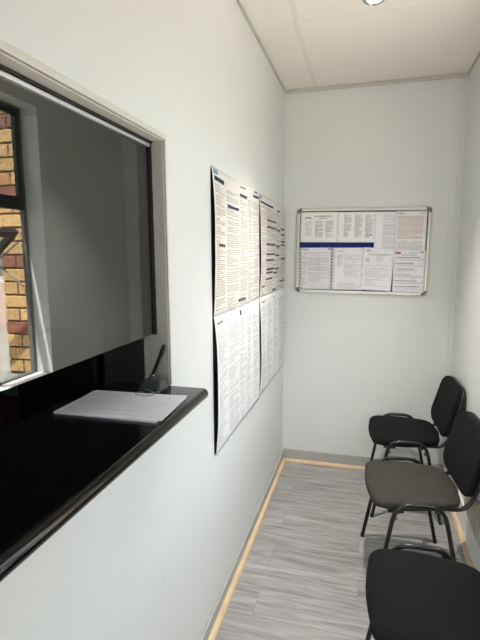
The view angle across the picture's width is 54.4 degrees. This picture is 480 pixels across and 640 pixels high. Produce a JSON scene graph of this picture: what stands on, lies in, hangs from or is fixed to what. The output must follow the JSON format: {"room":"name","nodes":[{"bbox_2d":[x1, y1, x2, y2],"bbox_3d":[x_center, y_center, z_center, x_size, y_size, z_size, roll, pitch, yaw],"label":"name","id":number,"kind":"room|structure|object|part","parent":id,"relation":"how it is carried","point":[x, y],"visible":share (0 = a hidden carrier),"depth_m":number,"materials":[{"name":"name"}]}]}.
{"room":"waiting room","nodes":[
{"label":"waiting room","id":0,"kind":"room"},
{"bbox_2d":[0,0,284,639],"bbox_3d":[-0.336,0.064,1.247,0.088,2.730,4.688,2,8,15],"label":"wall","id":1,"kind":"structure","parent":0,"point":[152,556],"depth_m":1.53,"materials":[{"name":"white paint"}]},
{"bbox_2d":[0,39,172,391],"bbox_3d":[-0.510,-0.049,0.585,0.092,0.772,1.863,2,8,15],"label":"window","id":2,"kind":"structure","parent":1,"relation":"in","point":[83,257],"depth_m":1.06,"materials":[{"name":"glass"}]},
{"bbox_3d":[-0.521,-0.398,0.526,0.018,0.010,1.841,2,8,15],"label":"rail","id":3,"kind":"part","parent":2,"relation":"part of","materials":[{"name":"metal"}]},
{"bbox_2d":[0,381,207,582],"bbox_3d":[-0.516,0.351,0.638,0.368,0.034,1.847,2,8,15],"label":"countertop","id":4,"kind":"structure","parent":1,"relation":"attached to","point":[52,465],"depth_m":0.96,"materials":[{"name":"black stone"}]},
{"bbox_2d":[53,390,185,422],"bbox_3d":[-0.326,0.235,1.299,0.296,0.007,0.204,2,8,15],"label":"paper pad","id":5,"kind":"object","parent":4,"relation":"on","point":[137,420],"visible":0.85,"depth_m":1.19,"materials":[{"name":"white paper"}]},
{"bbox_2d":[55,391,187,420],"bbox_3d":[-0.321,0.232,1.294,0.300,0.003,0.208,1,8,12],"label":"printed form","id":6,"kind":"object","parent":5,"relation":"on","point":[127,405],"visible":1,"depth_m":1.28,"materials":[{"name":"white paper"}]},
{"bbox_2d":[135,374,167,395],"bbox_3d":[-0.274,0.197,1.413,0.082,0.049,0.128,2,9,19],"label":"stand","id":7,"kind":"object","parent":4,"relation":"on","point":[152,384],"visible":1,"depth_m":1.43,"materials":[{"name":"grey plastic"}]},
{"bbox_3d":[-0.274,0.216,1.382,0.061,0.011,0.065,2,9,19],"label":"bead chain","id":8,"kind":"part","parent":7,"relation":"part of","materials":[{"name":"metal"}]},
{"bbox_2d":[151,344,165,374],"bbox_3d":[-0.252,0.125,1.440,0.053,0.106,0.012,2,9,19],"label":"pen","id":9,"kind":"object","parent":7,"relation":"in","point":[163,346],"visible":1,"depth_m":1.43,"materials":[{"name":"black plastic"}]},
{"bbox_2d":[210,168,261,453],"bbox_3d":[0.102,-0.122,2.671,0.002,1.170,1.622,2,8,15],"label":"sheet","id":10,"kind":"object","parent":1,"relation":"attached to","point":[215,360],"visible":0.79,"depth_m":1.94,"materials":[{"name":"black plastic"}]},
{"bbox_2d":[214,299,259,454],"bbox_3d":[0.011,0.226,2.331,0.017,0.598,0.833,2,8,15],"label":"poster","id":11,"kind":"object","parent":10,"relation":"attached to","point":[237,330],"visible":1,"depth_m":2.25,"materials":[{"name":"white paper"}]},
{"bbox_2d":[259,193,284,297],"bbox_3d":[0.222,-0.471,3.032,0.013,0.593,0.816,2,8,15],"label":"poster","id":12,"kind":"object","parent":10,"relation":"attached to","point":[272,213],"visible":1,"depth_m":2.99,"materials":[{"name":"beige paper"}]},
{"bbox_2d":[260,288,283,394],"bbox_3d":[0.225,0.107,3.112,0.014,0.585,0.806,2,8,15],"label":"poster","id":13,"kind":"object","parent":10,"relation":"attached to","point":[271,305],"visible":1,"depth_m":3.07,"materials":[{"name":"white paper"}]},
{"bbox_2d":[212,166,259,316],"bbox_3d":[0.006,-0.358,2.244,0.015,0.604,0.832,2,8,15],"label":"poster","id":14,"kind":"object","parent":1,"relation":"attached to","point":[237,264],"visible":1,"depth_m":2.16,"materials":[{"name":"beige paper"}]},
{"bbox_2d":[200,451,283,639],"bbox_3d":[-0.280,1.382,1.422,0.012,0.070,4.688,2,8,15],"label":"baseboard","id":15,"kind":"structure","parent":1,"relation":"attached to","point":[215,612],"depth_m":2.37,"materials":[{"name":"grey paint"}]},
{"bbox_2d":[208,458,285,639],"bbox_3d":[-0.265,1.408,1.415,0.022,0.020,4.676,2,8,15],"label":"trim","id":16,"kind":"structure","parent":1,"relation":"attached to","point":[217,624],"depth_m":2.42,"materials":[{"name":"brown wood"}]},
{"bbox_2d":[236,0,285,91],"bbox_3d":[-0.299,-1.277,1.033,0.010,0.013,4.668,2,8,15],"label":"trim","id":17,"kind":"structure","parent":1,"relation":"attached to","point":[238,1],"depth_m":2.48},
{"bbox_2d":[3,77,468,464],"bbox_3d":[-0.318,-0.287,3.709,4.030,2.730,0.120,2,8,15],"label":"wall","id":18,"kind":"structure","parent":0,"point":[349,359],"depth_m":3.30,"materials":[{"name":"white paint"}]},
{"bbox_2d":[286,458,364,469],"bbox_3d":[0.895,1.105,3.489,1.114,0.020,0.022,2,8,15],"label":"trim","id":19,"kind":"structure","parent":18,"relation":"attached to","point":[287,459],"depth_m":3.55,"materials":[{"name":"brown wood"}]},
{"bbox_2d":[295,206,431,295],"bbox_3d":[0.847,-0.484,3.286,0.907,0.602,0.020,3,9,15],"label":"notice board","id":20,"kind":"object","parent":18,"relation":"attached to","point":[299,244],"visible":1,"depth_m":3.29,"materials":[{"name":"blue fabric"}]},
{"bbox_3d":[0.421,-0.505,3.401,0.021,0.532,0.018,3,9,15],"label":"frame rail","id":21,"kind":"part","parent":20,"relation":"part of","materials":[{"name":"metal"}]},
{"bbox_2d":[298,248,330,288],"bbox_3d":[0.540,-0.373,3.379,0.235,0.308,0.008,2,8,15],"label":"notice","id":22,"kind":"object","parent":20,"relation":"attached to","point":[314,263],"visible":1,"depth_m":3.38,"materials":[{"name":"white paper"}]},
{"bbox_2d":[300,212,337,241],"bbox_3d":[0.562,-0.663,3.335,0.266,0.216,0.004,2,8,15],"label":"notice","id":23,"kind":"object","parent":20,"relation":"attached to","point":[315,226],"visible":1,"depth_m":3.34,"materials":[{"name":"white paper"}]},
{"bbox_2d":[330,248,362,289],"bbox_3d":[0.758,-0.364,3.320,0.229,0.307,0.007,2,8,15],"label":"notice","id":24,"kind":"object","parent":20,"relation":"attached to","point":[345,263],"visible":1,"depth_m":3.32,"materials":[{"name":"white paper"}]},
{"bbox_2d":[337,212,375,241],"bbox_3d":[0.813,-0.650,3.268,0.261,0.214,0.003,2,8,15],"label":"notice","id":25,"kind":"object","parent":20,"relation":"attached to","point":[352,226],"visible":1,"depth_m":3.27,"materials":[{"name":"white paper"}]},
{"bbox_3d":[0.845,-0.197,3.329,0.837,0.021,0.018,3,9,15],"label":"frame rail","id":26,"kind":"part","parent":20,"relation":"part of","materials":[{"name":"metal"}]},
{"bbox_3d":[0.850,-0.770,3.245,0.837,0.021,0.018,3,9,15],"label":"frame rail","id":27,"kind":"part","parent":20,"relation":"part of","materials":[{"name":"metal"}]},
{"bbox_2d":[360,247,393,291],"bbox_3d":[0.957,-0.353,3.261,0.230,0.316,0.010,2,8,15],"label":"notice","id":28,"kind":"object","parent":20,"relation":"attached to","point":[377,263],"visible":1,"depth_m":3.26,"materials":[{"name":"white paper"}]},
{"bbox_2d":[374,212,395,248],"bbox_3d":[1.026,-0.606,3.211,0.208,0.285,0.010,2,8,15],"label":"notice","id":29,"kind":"object","parent":20,"relation":"attached to","point":[385,222],"visible":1,"depth_m":3.22,"materials":[{"name":"white paper"}]},
{"bbox_2d":[392,250,425,292],"bbox_3d":[1.160,-0.334,3.207,0.217,0.303,0.009,2,8,15],"label":"notice","id":30,"kind":"object","parent":20,"relation":"attached to","point":[408,265],"visible":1,"depth_m":3.21,"materials":[{"name":"white paper"}]},
{"bbox_2d":[394,211,427,249],"bbox_3d":[1.159,-0.594,3.174,0.213,0.301,0.007,2,8,15],"label":"notice","id":31,"kind":"object","parent":20,"relation":"attached to","point":[410,227],"visible":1,"depth_m":3.17,"materials":[{"name":"white paper"}]},
{"bbox_3d":[1.274,-0.463,3.172,0.021,0.532,0.018,3,9,15],"label":"frame rail","id":32,"kind":"part","parent":20,"relation":"part of","materials":[{"name":"metal"}]},
{"bbox_2d":[283,448,443,469],"bbox_3d":[0.899,1.066,3.500,1.158,0.095,0.012,2,8,15],"label":"baseboard","id":33,"kind":"structure","parent":18,"relation":"attached to","point":[288,453],"depth_m":3.55,"materials":[{"name":"grey paint"}]},
{"bbox_2d":[284,72,468,93],"bbox_3d":[0.883,-1.577,3.119,1.184,0.023,0.020,2,8,15],"label":"trim","id":34,"kind":"structure","parent":18,"relation":"attached to","point":[458,75],"depth_m":3.10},
{"bbox_2d":[435,78,462,463],"bbox_3d":[1.411,-0.257,3.171,0.040,2.600,0.006,2,8,15],"label":"trim","id":35,"kind":"structure","parent":18,"relation":"attached to","point":[458,89],"depth_m":3.12,"materials":[{"name":"white paint"}]},
{"bbox_2d":[215,462,466,639],"bbox_3d":[-0.942,1.444,1.613,4.030,0.100,4.928,2,8,15],"label":"floor","id":36,"kind":"structure","parent":0,"point":[303,575],"depth_m":2.50,"materials":[{"name":"grey laminate"}]},
{"bbox_2d":[0,395,20,430],"bbox_3d":[-1.447,0.929,2.234,0.900,0.750,1.350,2,8,15],"label":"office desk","id":37,"kind":"object","parent":36,"relation":"on","point":[9,405],"visible":0.02,"depth_m":2.56,"materials":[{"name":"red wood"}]},
{"bbox_2d":[368,376,465,524],"bbox_3d":[1.103,0.775,3.005,0.536,0.808,0.546,1,8,12],"label":"chair","id":38,"kind":"object","parent":36,"relation":"on","point":[389,430],"visible":0.91,"depth_m":2.89,"materials":[{"name":"black fabric"}]},
{"bbox_3d":[1.109,0.889,3.285,0.411,0.491,0.032,1,8,12],"label":"frame","id":39,"kind":"part","parent":38,"relation":"part of","materials":[{"name":"black metal"}]},
{"bbox_3d":[1.049,0.710,3.008,0.427,0.056,0.456,1,8,12],"label":"seat","id":40,"kind":"part","parent":38,"relation":"part of","materials":[{"name":"black fabric"}]},
{"bbox_3d":[0.999,0.960,2.791,0.411,0.491,0.032,1,8,12],"label":"frame","id":41,"kind":"part","parent":38,"relation":"part of","materials":[{"name":"black metal"}]},
{"bbox_3d":[1.292,0.532,2.928,0.106,0.306,0.444,1,8,12],"label":"backrest","id":42,"kind":"part","parent":38,"relation":"part of","materials":[{"name":"black fabric"}]},
{"bbox_2d":[360,411,479,560],"bbox_3d":[0.896,0.875,2.313,0.536,0.808,0.546,1,8,9],"label":"chair","id":43,"kind":"object","parent":36,"relation":"on","point":[397,487],"visible":0.98,"depth_m":2.22,"materials":[{"name":"black fabric"}]},
{"bbox_3d":[0.889,0.989,2.592,0.411,0.491,0.032,1,8,9],"label":"frame","id":44,"kind":"part","parent":43,"relation":"part of","materials":[{"name":"black metal"}]},
{"bbox_3d":[0.842,0.811,2.313,0.427,0.056,0.456,1,8,9],"label":"seat","id":45,"kind":"part","parent":43,"relation":"part of","materials":[{"name":"grey fabric"}]},
{"bbox_3d":[0.805,1.061,2.094,0.411,0.491,0.032,1,8,9],"label":"frame","id":46,"kind":"part","parent":43,"relation":"part of","materials":[{"name":"black metal"}]},
{"bbox_3d":[1.087,0.630,2.246,0.106,0.306,0.444,1,8,9],"label":"backrest","id":47,"kind":"part","parent":43,"relation":"part of","materials":[{"name":"black fabric"}]},
{"bbox_2d":[365,543,479,639],"bbox_3d":[0.690,0.987,1.541,0.536,0.808,0.546,2,8,13],"label":"chair","id":48,"kind":"object","parent":36,"relation":"on","point":[410,595],"visible":1,"depth_m":1.53,"materials":[{"name":"black fabric"}]},
{"bbox_2d":[240,0,479,89],"bbox_3d":[-0.959,-1.357,1.214,4.030,0.101,4.928,2,8,15],"label":"ceiling","id":49,"kind":"structure","parent":0,"point":[308,43],"depth_m":2.48,"materials":[{"name":"white paint"}]},
{"bbox_2d":[363,0,384,5],"bbox_3d":[0.602,-1.435,2.090,0.104,0.010,0.104,2,8,15],"label":"recessed light","id":50,"kind":"object","parent":49,"relation":"in","point":[367,2],"visible":1,"depth_m":2.11,"materials":[{"name":"silver metal"}]},
{"bbox_2d":[451,56,479,542],"bbox_3d":[0.921,0.105,0.907,0.150,2.730,4.688,2,8,15],"label":"wall","id":51,"kind":"structure","parent":0,"point":[465,368],"depth_m":2.76,"materials":[{"name":"white paint"}]},
{"bbox_2d":[443,464,479,571],"bbox_3d":[0.850,1.372,1.109,0.014,0.165,4.688,2,8,15],"label":"baseboard","id":52,"kind":"structure","parent":51,"relation":"attached to","point":[473,545],"depth_m":2.50,"materials":[{"name":"white paint"}]},
{"bbox_2d":[451,512,473,567],"bbox_3d":[0.831,1.444,1.119,0.022,0.020,4.676,2,8,15],"label":"trim","id":53,"kind":"structure","parent":51,"relation":"attached to","point":[454,516],"depth_m":2.60,"materials":[{"name":"brown wood"}]},
{"bbox_2d":[464,496,479,533],"bbox_3d":[1.224,0.981,2.470,0.026,0.160,0.270,2,8,15],"label":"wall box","id":54,"kind":"object","parent":51,"relation":"attached to","point":[473,513],"visible":0.57,"depth_m":2.36,"materials":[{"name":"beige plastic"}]},
{"bbox_2d":[468,51,479,73],"bbox_3d":[0.833,-1.240,0.727,0.010,0.013,4.668,2,8,15],"label":"trim","id":55,"kind":"structure","parent":51,"relation":"attached to","point":[478,55],"depth_m":2.79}
]}

